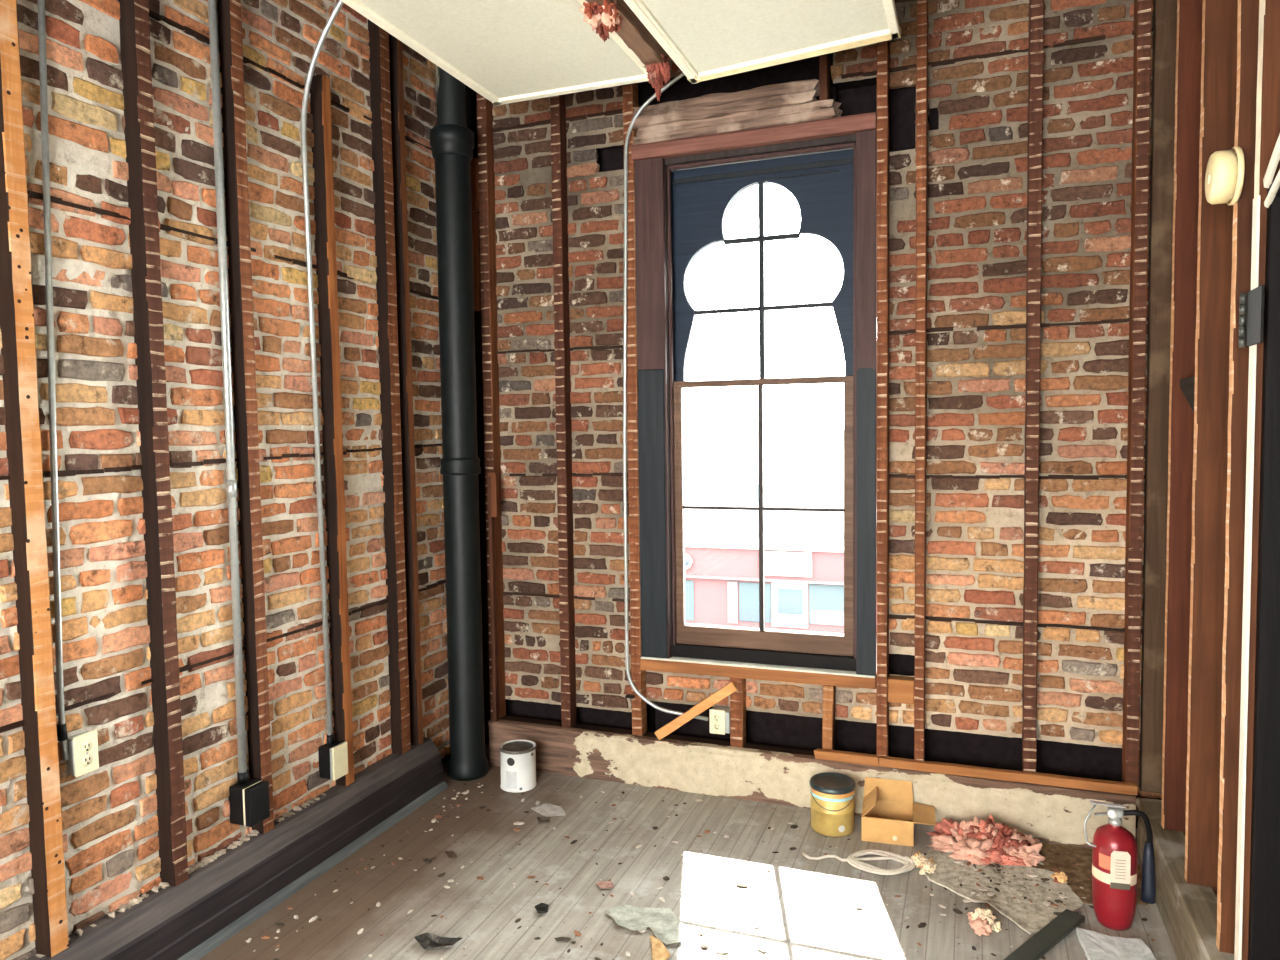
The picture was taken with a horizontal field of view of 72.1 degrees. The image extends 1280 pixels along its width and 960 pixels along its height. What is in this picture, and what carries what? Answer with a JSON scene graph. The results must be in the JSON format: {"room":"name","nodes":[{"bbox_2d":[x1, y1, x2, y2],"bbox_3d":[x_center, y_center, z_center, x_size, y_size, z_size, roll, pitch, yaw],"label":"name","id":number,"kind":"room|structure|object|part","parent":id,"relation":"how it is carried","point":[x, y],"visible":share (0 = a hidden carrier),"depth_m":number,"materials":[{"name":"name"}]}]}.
{"room":"room under renovation","nodes":[
{"label":"room under renovation","id":0,"kind":"room"},
{"bbox_2d":[0,0,449,959],"bbox_3d":[-1.945,-0.270,1.717,0.042,3.602,5.879,0,3,21],"label":"wall","id":1,"kind":"structure","parent":0,"point":[110,829],"depth_m":2.94,"materials":[{"name":"brick"}]},
{"bbox_2d":[0,0,68,957],"bbox_3d":[-1.666,-0.372,2.357,0.062,3.376,0.068,0,3,21],"label":"wall stud","id":2,"kind":"object","parent":1,"relation":"attached to","point":[18,350],"visible":1,"depth_m":2.37,"materials":[{"name":"beige wood"}]},
{"bbox_2d":[38,0,68,760],"bbox_3d":[-1.644,-0.634,2.443,0.024,2.862,0.087,0,3,21],"label":"conduit","id":3,"kind":"object","parent":1,"relation":"attached to","point":[62,736],"visible":0.96,"depth_m":2.45,"materials":[{"name":"metal"}]},
{"bbox_2d":[66,730,98,777],"bbox_3d":[-1.612,0.788,2.543,0.042,0.118,0.073,0,3,21],"label":"outlet box","id":4,"kind":"object","parent":1,"relation":"attached to","point":[83,759],"visible":0.99,"depth_m":2.53,"materials":[{"name":"plastic"}]},
{"bbox_2d":[81,741,91,752],"bbox_3d":[-1.594,0.769,2.536,0.002,0.033,0.033,0,3,21],"label":"receptacle","id":5,"kind":"object","parent":4,"relation":"attached to","point":[86,746],"depth_m":2.53,"materials":[{"name":"beige plastic"}]},
{"bbox_2d":[82,754,92,765],"bbox_3d":[-1.594,0.808,2.538,0.002,0.033,0.033,0,3,21],"label":"receptacle","id":6,"kind":"object","parent":4,"relation":"attached to","point":[87,759],"depth_m":2.54,"materials":[{"name":"beige plastic"}]},
{"bbox_2d":[118,0,188,886],"bbox_3d":[-1.522,-0.395,2.733,0.066,3.377,0.065,0,3,21],"label":"wall stud","id":7,"kind":"object","parent":1,"relation":"attached to","point":[134,26],"visible":1,"depth_m":2.73,"materials":[{"name":"brown wood"}]},
{"bbox_2d":[208,0,248,783],"bbox_3d":[-1.423,-0.514,3.018,0.035,3.170,0.035,0,3,21],"label":"conduit","id":8,"kind":"object","parent":1,"relation":"attached to","point":[231,482],"visible":1,"depth_m":3.02,"materials":[{"name":"metal"}]},
{"bbox_2d":[26,737,447,959],"bbox_3d":[-1.922,1.478,1.585,0.142,0.226,5.440,0,3,21],"label":"baseboard","id":9,"kind":"structure","parent":1,"relation":"attached to","point":[188,920],"depth_m":3.08,"materials":[{"name":"wood"}]},
{"bbox_2d":[35,793,324,957],"bbox_3d":[-1.454,1.276,2.956,0.051,0.017,1.152,0,3,21],"label":"crumbs","id":10,"kind":"object","parent":9,"relation":"on","point":[204,861],"visible":0.81,"depth_m":2.94,"materials":[{"name":"beige"}]},
{"bbox_3d":[-1.866,1.576,1.570,0.026,0.030,5.440,0,3,21],"label":"shoe moulding","id":11,"kind":"part","parent":9,"relation":"part of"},
{"bbox_2d":[217,0,273,833],"bbox_3d":[-1.392,-0.417,3.090,0.058,3.376,0.066,0,3,21],"label":"wall stud","id":12,"kind":"object","parent":1,"relation":"attached to","point":[229,11],"visible":0.96,"depth_m":3.08,"materials":[{"name":"brown wood"}]},
{"bbox_2d":[229,778,269,826],"bbox_3d":[-1.375,1.133,3.094,0.102,0.132,0.089,0,3,21],"label":"junction box","id":13,"kind":"object","parent":1,"relation":"attached to","point":[249,801],"visible":0.97,"depth_m":3.06,"materials":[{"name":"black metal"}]},
{"bbox_3d":[-1.356,1.133,3.087,0.006,0.128,0.088,0,3,21],"label":"ivory plate","id":14,"kind":"part","parent":13,"relation":"part of","materials":[{"name":"plastic"}]},
{"bbox_2d":[301,0,343,743],"bbox_3d":[-1.053,-0.461,3.324,0.523,3.079,0.059,1,4,27],"label":"conduit","id":15,"kind":"object","parent":1,"relation":"attached to","point":[330,736],"visible":0.96,"depth_m":3.42,"materials":[{"name":"metal"}]},
{"bbox_2d":[310,74,353,785],"bbox_3d":[-1.230,-0.164,3.520,0.064,2.823,0.062,0,3,21],"label":"strip","id":16,"kind":"object","parent":1,"relation":"attached to","point":[320,96],"visible":0.98,"depth_m":3.49,"materials":[{"name":"brown wood"}]},
{"bbox_2d":[318,740,347,780],"bbox_3d":[-1.228,1.121,3.522,0.076,0.132,0.090,0,3,21],"label":"outlet box","id":17,"kind":"object","parent":1,"relation":"attached to","point":[333,758],"visible":0.97,"depth_m":3.49,"materials":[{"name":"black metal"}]},
{"bbox_3d":[-1.196,1.121,3.510,0.008,0.132,0.086,0,3,21],"label":"plate","id":18,"kind":"part","parent":17,"relation":"part of","materials":[{"name":"beige plastic"}]},
{"bbox_2d":[368,19,410,753],"bbox_3d":[-1.101,-0.464,3.861,0.060,3.377,0.082,0,3,21],"label":"strip","id":19,"kind":"object","parent":1,"relation":"attached to","point":[380,107],"visible":0.96,"depth_m":3.84,"materials":[{"name":"brown wood"}]},
{"bbox_2d":[389,34,422,745],"bbox_3d":[-1.062,-0.470,3.957,0.064,3.376,0.057,0,3,21],"label":"strip","id":20,"kind":"object","parent":1,"relation":"attached to","point":[395,45],"visible":0.75,"depth_m":3.94,"materials":[{"name":"brown wood"}]},
{"bbox_2d":[442,753,449,763],"bbox_3d":[-2.041,-0.205,1.934,0.250,3.650,6.200,0,3,21],"label":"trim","id":21,"kind":"structure","parent":1,"relation":"attached to","point":[447,757],"depth_m":4.44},
{"bbox_2d":[199,745,1177,959],"bbox_3d":[-0.391,1.640,1.264,3.400,0.136,6.100,0,3,21],"label":"floor","id":22,"kind":"structure","parent":0,"point":[788,911],"depth_m":3.14,"materials":[{"name":"wood"}]},
{"bbox_2d":[416,932,462,948],"bbox_3d":[-0.657,1.490,2.835,0.151,0.020,0.081,0,3,21],"label":"flake","id":23,"kind":"object","parent":22,"relation":"on","point":[426,940],"visible":1,"depth_m":2.85,"materials":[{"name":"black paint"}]},
{"bbox_2d":[445,851,454,857],"bbox_3d":[-0.740,1.464,3.439,0.023,0.009,0.082,-2,4,-27],"label":"flake","id":24,"kind":"object","parent":22,"relation":"on","point":[450,853],"visible":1,"depth_m":3.45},
{"bbox_2d":[430,65,488,780],"bbox_3d":[-0.860,-0.371,4.176,0.204,3.600,0.204,0,3,21],"label":"pipe","id":25,"kind":"object","parent":22,"relation":"on","point":[451,141],"visible":0.99,"depth_m":4.12,"materials":[{"name":"black metal"}]},
{"bbox_2d":[499,739,536,792],"bbox_3d":[-0.569,1.334,4.112,0.171,0.190,0.171,0,3,21],"label":"paint can","id":26,"kind":"object","parent":22,"relation":"on","point":[517,757],"visible":1,"depth_m":4.05,"materials":[{"name":"metal"}]},
{"bbox_3d":[-0.570,1.247,4.107,0.148,0.008,0.148,0,3,21],"label":"lid","id":27,"kind":"part","parent":26,"relation":"part of","materials":[{"name":"metal"}]},
{"bbox_2d":[535,903,547,912],"bbox_3d":[-0.340,1.478,3.033,0.047,0.014,0.056,-1,3,-4],"label":"flake","id":28,"kind":"object","parent":22,"relation":"on","point":[542,907],"visible":1,"depth_m":3.04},
{"bbox_2d":[536,817,550,822],"bbox_3d":[-0.411,1.444,3.737,0.064,0.007,0.049,-1,3,-2],"label":"flake","id":29,"kind":"object","parent":22,"relation":"on","point":[540,819],"visible":1,"depth_m":3.75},
{"bbox_2d":[532,803,564,816],"bbox_3d":[-0.385,1.443,3.845,0.111,0.002,0.154,-4,4,-40],"label":"plaster patch","id":30,"kind":"object","parent":22,"relation":"on","point":[546,809],"visible":1,"depth_m":3.85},
{"bbox_2d":[596,881,613,887],"bbox_3d":[-0.124,1.469,3.191,0.050,0.010,0.060,-3,4,-33],"label":"flake","id":31,"kind":"object","parent":22,"relation":"on","point":[603,884],"visible":1,"depth_m":3.20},
{"bbox_2d":[246,775,1154,959],"bbox_3d":[0.267,1.468,3.103,2.812,0.015,1.628,0,3,21],"label":"crumbs","id":32,"kind":"object","parent":22,"relation":"on","point":[1044,879],"visible":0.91,"depth_m":3.15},
{"bbox_2d":[809,772,855,836],"bbox_3d":[0.795,1.339,3.635,0.188,0.200,0.188,0,3,21],"label":"metal bucket","id":33,"kind":"object","parent":22,"relation":"on","point":[832,794],"visible":1,"depth_m":3.57,"materials":[{"name":"gold metal"}]},
{"bbox_3d":[0.794,1.251,3.630,0.188,0.024,0.188,0,3,21],"label":"lid","id":34,"kind":"part","parent":33,"relation":"part of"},
{"bbox_3d":[0.782,1.310,3.575,0.176,0.049,0.065,0,3,12],"label":"wire handle","id":35,"kind":"part","parent":33,"relation":"part of","materials":[{"name":"metal"}]},
{"bbox_2d":[802,849,914,874],"bbox_3d":[0.831,1.443,3.355,0.418,0.025,0.192,0,3,21],"label":"cable coil","id":36,"kind":"object","parent":22,"relation":"on","point":[853,859],"visible":1,"depth_m":3.35,"materials":[{"name":"plastic"}]},
{"bbox_2d":[861,777,935,846],"bbox_3d":[1.049,1.348,3.572,0.294,0.179,0.223,0,3,21],"label":"cardboard box","id":37,"kind":"object","parent":22,"relation":"on","point":[889,812],"visible":1,"depth_m":3.61,"materials":[{"name":"cardboard"}]},
{"bbox_2d":[967,907,1001,935],"bbox_3d":[1.136,1.445,2.916,0.106,0.057,0.141,-1,3,3],"label":"scrap","id":38,"kind":"object","parent":22,"relation":"on","point":[982,921],"visible":1,"depth_m":2.89,"materials":[{"name":"pink"}]},
{"bbox_2d":[926,814,1045,866],"bbox_3d":[1.330,1.377,3.411,0.444,0.122,0.290,2,4,36],"label":"heap","id":39,"kind":"object","parent":22,"relation":"on","point":[978,841],"visible":1,"depth_m":3.35,"materials":[{"name":"pink"}]},
{"bbox_2d":[925,850,1082,935],"bbox_3d":[1.299,1.448,3.183,0.415,0.013,0.575,-3,4,-30],"label":"torn underlay","id":40,"kind":"object","parent":22,"relation":"on","point":[1030,917],"visible":0.9,"depth_m":3.13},
{"bbox_2d":[911,851,936,874],"bbox_3d":[1.069,1.430,3.295,0.091,0.046,0.121,-1,3,-12],"label":"scrap","id":41,"kind":"object","parent":40,"relation":"on","point":[926,865],"visible":0.99,"depth_m":3.28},
{"bbox_2d":[1051,871,1067,882],"bbox_3d":[1.513,1.429,3.175,0.057,0.044,0.056,0,3,21],"label":"scrap","id":42,"kind":"object","parent":40,"relation":"on","point":[1060,877],"visible":1,"depth_m":3.16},
{"bbox_2d":[1004,909,1084,959],"bbox_3d":[1.258,1.465,2.773,0.498,0.030,0.062,-3,4,-39],"label":"board","id":43,"kind":"object","parent":22,"relation":"on","point":[1044,940],"visible":1,"depth_m":2.80,"materials":[{"name":"wood"}]},
{"bbox_2d":[1032,842,1147,903],"bbox_3d":[1.609,1.447,3.244,0.448,0.005,0.444,0,3,21],"label":"dirt patch","id":44,"kind":"object","parent":22,"relation":"on","point":[1064,858],"visible":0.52,"depth_m":3.29,"materials":[{"name":"soil"}]},
{"bbox_2d":[1077,928,1156,959],"bbox_3d":[1.472,1.472,2.684,0.219,0.021,0.289,0,3,21],"label":"sheet","id":45,"kind":"object","parent":22,"relation":"on","point":[1096,946],"visible":1,"depth_m":2.75,"materials":[{"name":"paper"}]},
{"bbox_2d":[1084,800,1155,930],"bbox_3d":[1.581,1.265,2.894,0.151,0.404,0.178,-4,4,-41],"label":"fire extinguisher","id":46,"kind":"object","parent":22,"relation":"on","point":[1114,847],"visible":1,"depth_m":2.87,"materials":[{"name":"red metal"}]},
{"bbox_3d":[1.540,1.101,2.904,0.074,0.017,0.020,0,3,10],"label":"carry handle","id":47,"kind":"part","parent":46,"relation":"part of","materials":[{"name":"metal"}]},
{"bbox_3d":[1.544,1.071,2.903,0.108,0.017,0.022,0,3,9],"label":"lever","id":48,"kind":"part","parent":46,"relation":"part of","materials":[{"name":"silver metal"}]},
{"bbox_2d":[1242,0,1279,959],"bbox_3d":[1.535,-0.290,2.127,0.094,3.600,0.046,0,3,21],"label":"stud","id":49,"kind":"object","parent":22,"relation":"on","point":[1268,67],"visible":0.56,"depth_m":2.11,"materials":[{"name":"wood"}]},
{"bbox_2d":[684,429,876,635],"bbox_3d":[8.154,2.777,53.666,20.833,11.583,6.300,0,3,21],"label":"building","id":50,"kind":"structure","parent":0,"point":[804,550],"depth_m":50.89,"materials":[{"name":"pink paint"}]},
{"bbox_3d":[7.133,3.184,50.960,20.833,0.133,0.120,0,3,21],"label":"cornice","id":51,"kind":"part","parent":50,"relation":"part of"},
{"bbox_3d":[7.130,3.968,50.967,20.833,0.100,0.200,0,3,21],"label":"cornice","id":52,"kind":"part","parent":50,"relation":"part of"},
{"bbox_3d":[8.639,7.200,50.708,2.083,2.567,0.110,0,3,21],"label":"shop door","id":53,"kind":"part","parent":50,"relation":"part of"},
{"bbox_3d":[8.645,6.996,50.624,1.450,1.483,0.020,0,3,21],"label":"door glass","id":54,"kind":"part","parent":50,"relation":"part of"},
{"bbox_2d":[686,623,876,651],"bbox_3d":[9.242,8.839,48.863,27.000,0.183,3.200,0,3,21],"label":"sidewalk","id":55,"kind":"structure","parent":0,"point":[686,623],"depth_m":50.91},
{"bbox_2d":[465,0,1161,798],"bbox_3d":[0.584,-0.494,3.948,3.183,3.473,0.135,0,3,21],"label":"wall","id":56,"kind":"structure","parent":0,"point":[978,50],"depth_m":3.64,"materials":[{"name":"brick"}]},
{"bbox_2d":[476,92,505,718],"bbox_3d":[-0.738,-0.493,4.354,0.059,3.386,0.074,0,3,21],"label":"strip","id":57,"kind":"object","parent":56,"relation":"attached to","point":[486,175],"visible":0.8,"depth_m":4.32,"materials":[{"name":"brown wood"}]},
{"bbox_2d":[471,157,480,310],"bbox_3d":[-0.807,-1.195,4.292,0.056,0.732,0.041,0,3,21],"label":"splintered lath","id":58,"kind":"object","parent":57,"relation":"attached to","point":[474,163],"visible":0.62,"depth_m":4.28,"materials":[{"name":"brown wood"}]},
{"bbox_2d":[550,94,576,727],"bbox_3d":[-0.369,-0.489,4.215,0.054,3.386,0.074,0,3,21],"label":"strip","id":59,"kind":"object","parent":56,"relation":"attached to","point":[557,103],"visible":0.85,"depth_m":4.20,"materials":[{"name":"brown wood"}]},
{"bbox_2d":[623,83,646,735],"bbox_3d":[-0.025,-0.487,4.083,0.050,3.384,0.079,0,3,21],"label":"strip","id":60,"kind":"object","parent":56,"relation":"attached to","point":[630,91],"visible":0.62,"depth_m":4.06,"materials":[{"name":"brown wood"}]},
{"bbox_2d":[623,72,707,720],"bbox_3d":[0.222,-0.405,3.925,0.672,3.011,0.074,1,4,28],"label":"conduit","id":61,"kind":"object","parent":60,"relation":"attached to","point":[681,74],"visible":0.88,"depth_m":4.04,"materials":[{"name":"metal"}]},
{"bbox_2d":[709,707,729,734],"bbox_3d":[0.371,1.098,4.022,0.092,0.112,0.068,0,3,21],"label":"outlet box","id":62,"kind":"object","parent":56,"relation":"attached to","point":[719,717],"visible":0.98,"depth_m":3.99,"materials":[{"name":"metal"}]},
{"bbox_2d":[714,723,720,729],"bbox_3d":[0.351,1.119,3.997,0.033,0.033,0.002,0,3,21],"label":"receptacle","id":63,"kind":"object","parent":62,"relation":"attached to","point":[717,726],"depth_m":4.00,"materials":[{"name":"beige plastic"}]},
{"bbox_2d":[714,714,720,720],"bbox_3d":[0.350,1.080,3.995,0.033,0.033,0.002,0,3,21],"label":"receptacle","id":64,"kind":"object","parent":62,"relation":"attached to","point":[717,717],"depth_m":3.99,"materials":[{"name":"beige plastic"}]},
{"bbox_2d":[631,112,876,688],"bbox_3d":[0.543,-0.316,4.014,1.066,2.402,0.382,0,3,21],"label":"window","id":65,"kind":"structure","parent":56,"relation":"in","point":[685,188],"depth_m":3.93,"materials":[{"name":"wood"}]},
{"bbox_3d":[0.060,-0.310,4.039,0.137,2.277,0.035,0,3,21],"label":"casing","id":66,"kind":"part","parent":65,"relation":"part of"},
{"bbox_3d":[0.058,0.159,4.048,0.130,1.330,0.013,0,3,21],"label":"casing","id":67,"kind":"part","parent":65,"relation":"part of","materials":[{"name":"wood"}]},
{"bbox_2d":[632,79,842,144],"bbox_3d":[0.400,-1.599,3.851,0.951,0.182,0.095,0,3,21],"label":"lintel","id":68,"kind":"object","parent":65,"relation":"on","point":[797,101],"visible":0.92,"depth_m":3.81,"materials":[{"name":"brown wood"}]},
{"bbox_2d":[819,53,829,108],"bbox_3d":[0.777,-1.712,3.702,0.036,0.315,0.077,0,3,21],"label":"blocking","id":69,"kind":"object","parent":68,"relation":"on","point":[824,60],"visible":0.67,"depth_m":3.67,"materials":[{"name":"brown wood"}]},
{"bbox_3d":[0.471,-1.474,3.799,1.066,0.063,0.062,0,3,21],"label":"head casing","id":70,"kind":"part","parent":65,"relation":"part of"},
{"bbox_3d":[0.514,0.859,3.958,1.066,0.063,0.078,0,3,21],"label":"sill rail","id":71,"kind":"part","parent":65,"relation":"part of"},
{"bbox_3d":[0.545,-0.933,3.936,0.830,0.966,0.035,0,3,21],"label":"sash","id":72,"kind":"part","parent":65,"relation":"part of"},
{"bbox_3d":[0.532,-1.351,3.894,0.830,0.052,0.009,0,3,21],"label":"panel moulding","id":73,"kind":"part","parent":65,"relation":"part of","materials":[{"name":"wood"}]},
{"bbox_3d":[0.545,0.157,3.956,0.830,1.220,0.042,0,3,21],"label":"sash","id":74,"kind":"part","parent":65,"relation":"part of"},
{"bbox_3d":[0.566,0.801,4.090,1.063,0.080,0.350,0,3,21],"label":"sub sill","id":75,"kind":"part","parent":65,"relation":"part of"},
{"bbox_3d":[0.953,0.180,3.712,0.076,1.300,0.013,0,3,21],"label":"casing","id":76,"kind":"part","parent":65,"relation":"part of","materials":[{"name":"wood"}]},
{"bbox_3d":[0.953,-0.304,3.703,0.081,2.277,0.035,0,3,21],"label":"casing","id":77,"kind":"part","parent":65,"relation":"part of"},
{"bbox_2d":[488,716,1139,847],"bbox_3d":[0.605,1.314,3.925,2.855,0.222,0.121,0,3,21],"label":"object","id":78,"kind":"structure","parent":56,"relation":"attached to","point":[751,772],"depth_m":3.89,"materials":[{"name":"beige paint"}]},
{"bbox_2d":[487,476,498,721],"bbox_3d":[-0.724,0.588,4.342,0.021,1.218,0.031,0,3,21],"label":"batten","id":79,"kind":"object","parent":78,"relation":"on","point":[491,520],"visible":1,"depth_m":4.33,"materials":[{"name":"brown wood"}]},
{"bbox_2d":[487,473,498,516],"bbox_3d":[-0.720,0.073,4.306,0.052,0.215,0.026,0,3,21],"label":"wood offcut","id":80,"kind":"object","parent":79,"relation":"attached to","point":[493,476],"visible":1,"depth_m":4.29,"materials":[{"name":"wood"}]},
{"bbox_2d":[654,681,737,739],"bbox_3d":[0.253,1.053,4.009,0.392,0.302,0.023,0,3,19],"label":"diagonal brace","id":81,"kind":"object","parent":78,"relation":"on","point":[731,687],"visible":1,"depth_m":4.00,"materials":[{"name":"brown wood"}]},
{"bbox_2d":[729,677,745,746],"bbox_3d":[0.446,1.047,4.002,0.060,0.319,0.073,0,3,21],"label":"stud","id":82,"kind":"object","parent":78,"relation":"on","point":[737,698],"visible":0.89,"depth_m":3.97,"materials":[{"name":"brown wood"}]},
{"bbox_2d":[822,685,835,749],"bbox_3d":[0.828,1.049,3.858,0.052,0.318,0.073,0,3,21],"label":"stud","id":83,"kind":"object","parent":78,"relation":"on","point":[828,698],"visible":0.81,"depth_m":3.83,"materials":[{"name":"brown wood"}]},
{"bbox_2d":[814,748,878,765],"bbox_3d":[0.888,1.189,3.775,0.278,0.040,0.036,0,3,21],"label":"batten","id":84,"kind":"object","parent":78,"relation":"on","point":[822,754],"visible":1,"depth_m":3.76,"materials":[{"name":"brown wood"}]},
{"bbox_2d":[879,756,1137,794],"bbox_3d":[1.464,1.191,3.559,0.964,0.041,0.036,0,3,21],"label":"batten","id":85,"kind":"object","parent":78,"relation":"on","point":[1119,787],"visible":1,"depth_m":3.53,"materials":[{"name":"brown wood"}]},
{"bbox_2d":[484,717,1161,827],"bbox_3d":[0.637,-0.513,4.096,3.700,3.950,0.175,0,3,21],"label":"trim","id":86,"kind":"structure","parent":56,"relation":"attached to","point":[486,719],"depth_m":4.66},
{"bbox_2d":[876,40,889,757],"bbox_3d":[1.018,-0.479,3.685,0.048,3.386,0.089,0,3,21],"label":"strip","id":87,"kind":"object","parent":56,"relation":"attached to","point":[883,48],"visible":0.93,"depth_m":3.66,"materials":[{"name":"brown wood"}]},
{"bbox_2d":[887,675,914,703],"bbox_3d":[1.110,0.890,3.739,0.108,0.101,0.066,0,3,21],"label":"blocking","id":88,"kind":"object","parent":87,"relation":"attached to","point":[900,689],"visible":0.9,"depth_m":3.71,"materials":[{"name":"brown wood"}]},
{"bbox_2d":[914,0,927,759],"bbox_3d":[1.161,-0.478,3.631,0.042,3.386,0.089,0,3,21],"label":"strip","id":89,"kind":"object","parent":56,"relation":"attached to","point":[922,5],"visible":1,"depth_m":3.60,"materials":[{"name":"brown wood"}]},
{"bbox_2d":[1022,0,1043,771],"bbox_3d":[1.558,-0.476,3.490,0.054,3.386,0.074,0,3,21],"label":"strip","id":90,"kind":"object","parent":56,"relation":"attached to","point":[1036,7],"visible":0.97,"depth_m":3.46,"materials":[{"name":"brown wood"}]},
{"bbox_2d":[1122,0,1151,794],"bbox_3d":[1.897,-0.473,3.357,0.050,3.386,0.084,0,3,21],"label":"strip","id":91,"kind":"object","parent":56,"relation":"attached to","point":[1142,9],"visible":0.98,"depth_m":3.33,"materials":[{"name":"brown wood"}]},
{"bbox_2d":[1136,798,1233,959],"bbox_3d":[1.742,1.359,2.808,0.100,0.224,1.178,0,3,21],"label":"baseboard","id":92,"kind":"structure","parent":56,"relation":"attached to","point":[1188,911],"depth_m":2.75,"materials":[{"name":"grey paint"}]},
{"bbox_3d":[1.069,-0.157,0.658,0.065,3.711,6.000,0,3,21],"label":"wall","id":93,"kind":"structure","parent":0,"visible":0},
{"bbox_2d":[1139,0,1176,793],"bbox_3d":[1.983,-0.476,3.330,0.106,3.376,0.050,0,3,21],"label":"stud","id":94,"kind":"object","parent":93,"relation":"attached to","point":[1165,11],"visible":0.58,"depth_m":3.32,"materials":[{"name":"wood"}]},
{"bbox_2d":[1161,0,1202,835],"bbox_3d":[1.870,-0.440,3.010,0.092,3.410,0.042,0,3,21],"label":"stud","id":95,"kind":"object","parent":93,"relation":"attached to","point":[1189,12],"visible":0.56,"depth_m":3.01,"materials":[{"name":"wood"}]},
{"bbox_2d":[1180,376,1194,411],"bbox_3d":[1.810,-0.243,2.833,0.060,0.180,0.355,0,3,21],"label":"block","id":96,"kind":"object","parent":95,"relation":"attached to","point":[1187,385],"visible":0.29,"depth_m":2.87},
{"bbox_2d":[1184,0,1237,892],"bbox_3d":[1.728,-0.424,2.640,0.098,3.395,0.040,0,3,21],"label":"stud","id":97,"kind":"object","parent":93,"relation":"attached to","point":[1219,18],"visible":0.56,"depth_m":2.65,"materials":[{"name":"wood"}]},
{"bbox_2d":[1216,0,1258,953],"bbox_3d":[1.592,-0.395,2.284,0.100,3.410,0.040,0,3,21],"label":"stud","id":98,"kind":"object","parent":93,"relation":"attached to","point":[1248,10],"visible":0.41,"depth_m":2.30,"materials":[{"name":"wood"}]},
{"bbox_2d":[1205,146,1244,204],"bbox_3d":[1.508,-0.784,2.279,0.064,0.144,0.144,0,3,21],"label":"smoke detector","id":99,"kind":"object","parent":98,"relation":"attached to","point":[1224,178],"visible":1,"depth_m":2.23,"materials":[{"name":"plastic"}]},
{"bbox_3d":[1.532,-0.784,2.270,0.014,0.144,0.144,0,3,21],"label":"mounting plate","id":100,"kind":"part","parent":99,"relation":"part of","materials":[{"name":"plastic"}]},
{"bbox_2d":[1234,183,1279,959],"bbox_3d":[1.408,0.430,1.728,0.196,2.210,0.970,0,3,21],"label":"door","id":101,"kind":"structure","parent":93,"relation":"in","point":[1264,895],"depth_m":2.13,"materials":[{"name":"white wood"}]},
{"bbox_2d":[1263,133,1279,187],"bbox_3d":[1.447,-0.756,1.990,0.013,0.141,0.219,1,3,23],"label":"broken lath","id":102,"kind":"object","parent":101,"relation":"attached to","point":[1274,161],"visible":1,"depth_m":2.03,"materials":[{"name":"wood"}]},
{"bbox_2d":[1263,169,1279,207],"bbox_3d":[1.447,-0.682,1.991,0.013,0.086,0.210,1,3,23],"label":"broken lath","id":103,"kind":"object","parent":101,"relation":"attached to","point":[1269,198],"visible":1,"depth_m":2.03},
{"bbox_3d":[-0.501,-2.087,1.185,3.800,0.150,6.500,0,3,21],"label":"ceiling","id":104,"kind":"structure","parent":0,"visible":0},
{"bbox_2d":[340,0,648,105],"bbox_3d":[-0.952,-1.730,1.678,0.703,0.609,3.862,0,3,21],"label":"ceiling panel","id":105,"kind":"object","parent":104,"relation":"hanging from","point":[505,51],"visible":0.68,"depth_m":3.07,"materials":[{"name":"metal"}]},
{"bbox_3d":[-1.258,-1.444,1.809,0.035,0.030,3.859,0,3,21],"label":"edge trim","id":106,"kind":"part","parent":105,"relation":"part of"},
{"bbox_3d":[-0.272,-1.550,3.479,0.696,0.030,0.038,0,3,21],"label":"edge trim","id":107,"kind":"part","parent":105,"relation":"part of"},
{"bbox_3d":[-0.629,-1.439,1.574,0.020,0.030,3.862,0,3,21],"label":"edge trim","id":108,"kind":"part","parent":105,"relation":"part of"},
{"bbox_2d":[583,0,665,65],"bbox_3d":[-0.605,-1.722,1.493,0.087,0.616,3.760,0,3,21],"label":"joist","id":109,"kind":"object","parent":104,"relation":"attached to","point":[635,37],"visible":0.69,"depth_m":3.02,"materials":[{"name":"brown wood"}]},
{"bbox_2d":[579,0,622,42],"bbox_3d":[-0.117,-1.498,2.835,0.131,0.128,0.201,0,3,21],"label":"insulation","id":110,"kind":"object","parent":109,"relation":"hanging from","point":[606,18],"visible":0.97,"depth_m":2.80},
{"bbox_2d":[646,53,670,100],"bbox_3d":[0.071,-1.512,3.260,0.099,0.197,0.120,0,3,21],"label":"insulation","id":111,"kind":"object","parent":109,"relation":"hanging from","point":[658,73],"visible":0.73,"depth_m":3.23},
{"bbox_2d":[624,0,900,83],"bbox_3d":[-0.134,-1.726,1.418,0.798,0.611,3.952,0,3,21],"label":"ceiling panel","id":112,"kind":"object","parent":104,"relation":"hanging from","point":[706,39],"visible":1,"depth_m":2.99,"materials":[{"name":"metal"}]},
{"bbox_3d":[-0.485,-1.441,1.568,0.030,0.030,3.952,0,3,21],"label":"edge trim","id":113,"kind":"part","parent":112,"relation":"part of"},
{"bbox_3d":[-0.467,-1.438,1.545,0.012,0.030,3.922,0,3,21],"label":"edge trim","id":114,"kind":"part","parent":112,"relation":"part of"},
{"bbox_3d":[0.535,-1.543,3.176,0.724,0.030,0.010,1,4,29],"label":"edge trim","id":115,"kind":"part","parent":112,"relation":"part of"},
{"bbox_3d":[0.541,-1.547,3.206,0.793,0.030,0.156,0,3,21],"label":"edge trim","id":116,"kind":"part","parent":112,"relation":"part of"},
{"bbox_3d":[0.198,-1.433,1.254,0.030,0.030,3.845,0,3,21],"label":"edge trim","id":117,"kind":"part","parent":112,"relation":"part of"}
]}

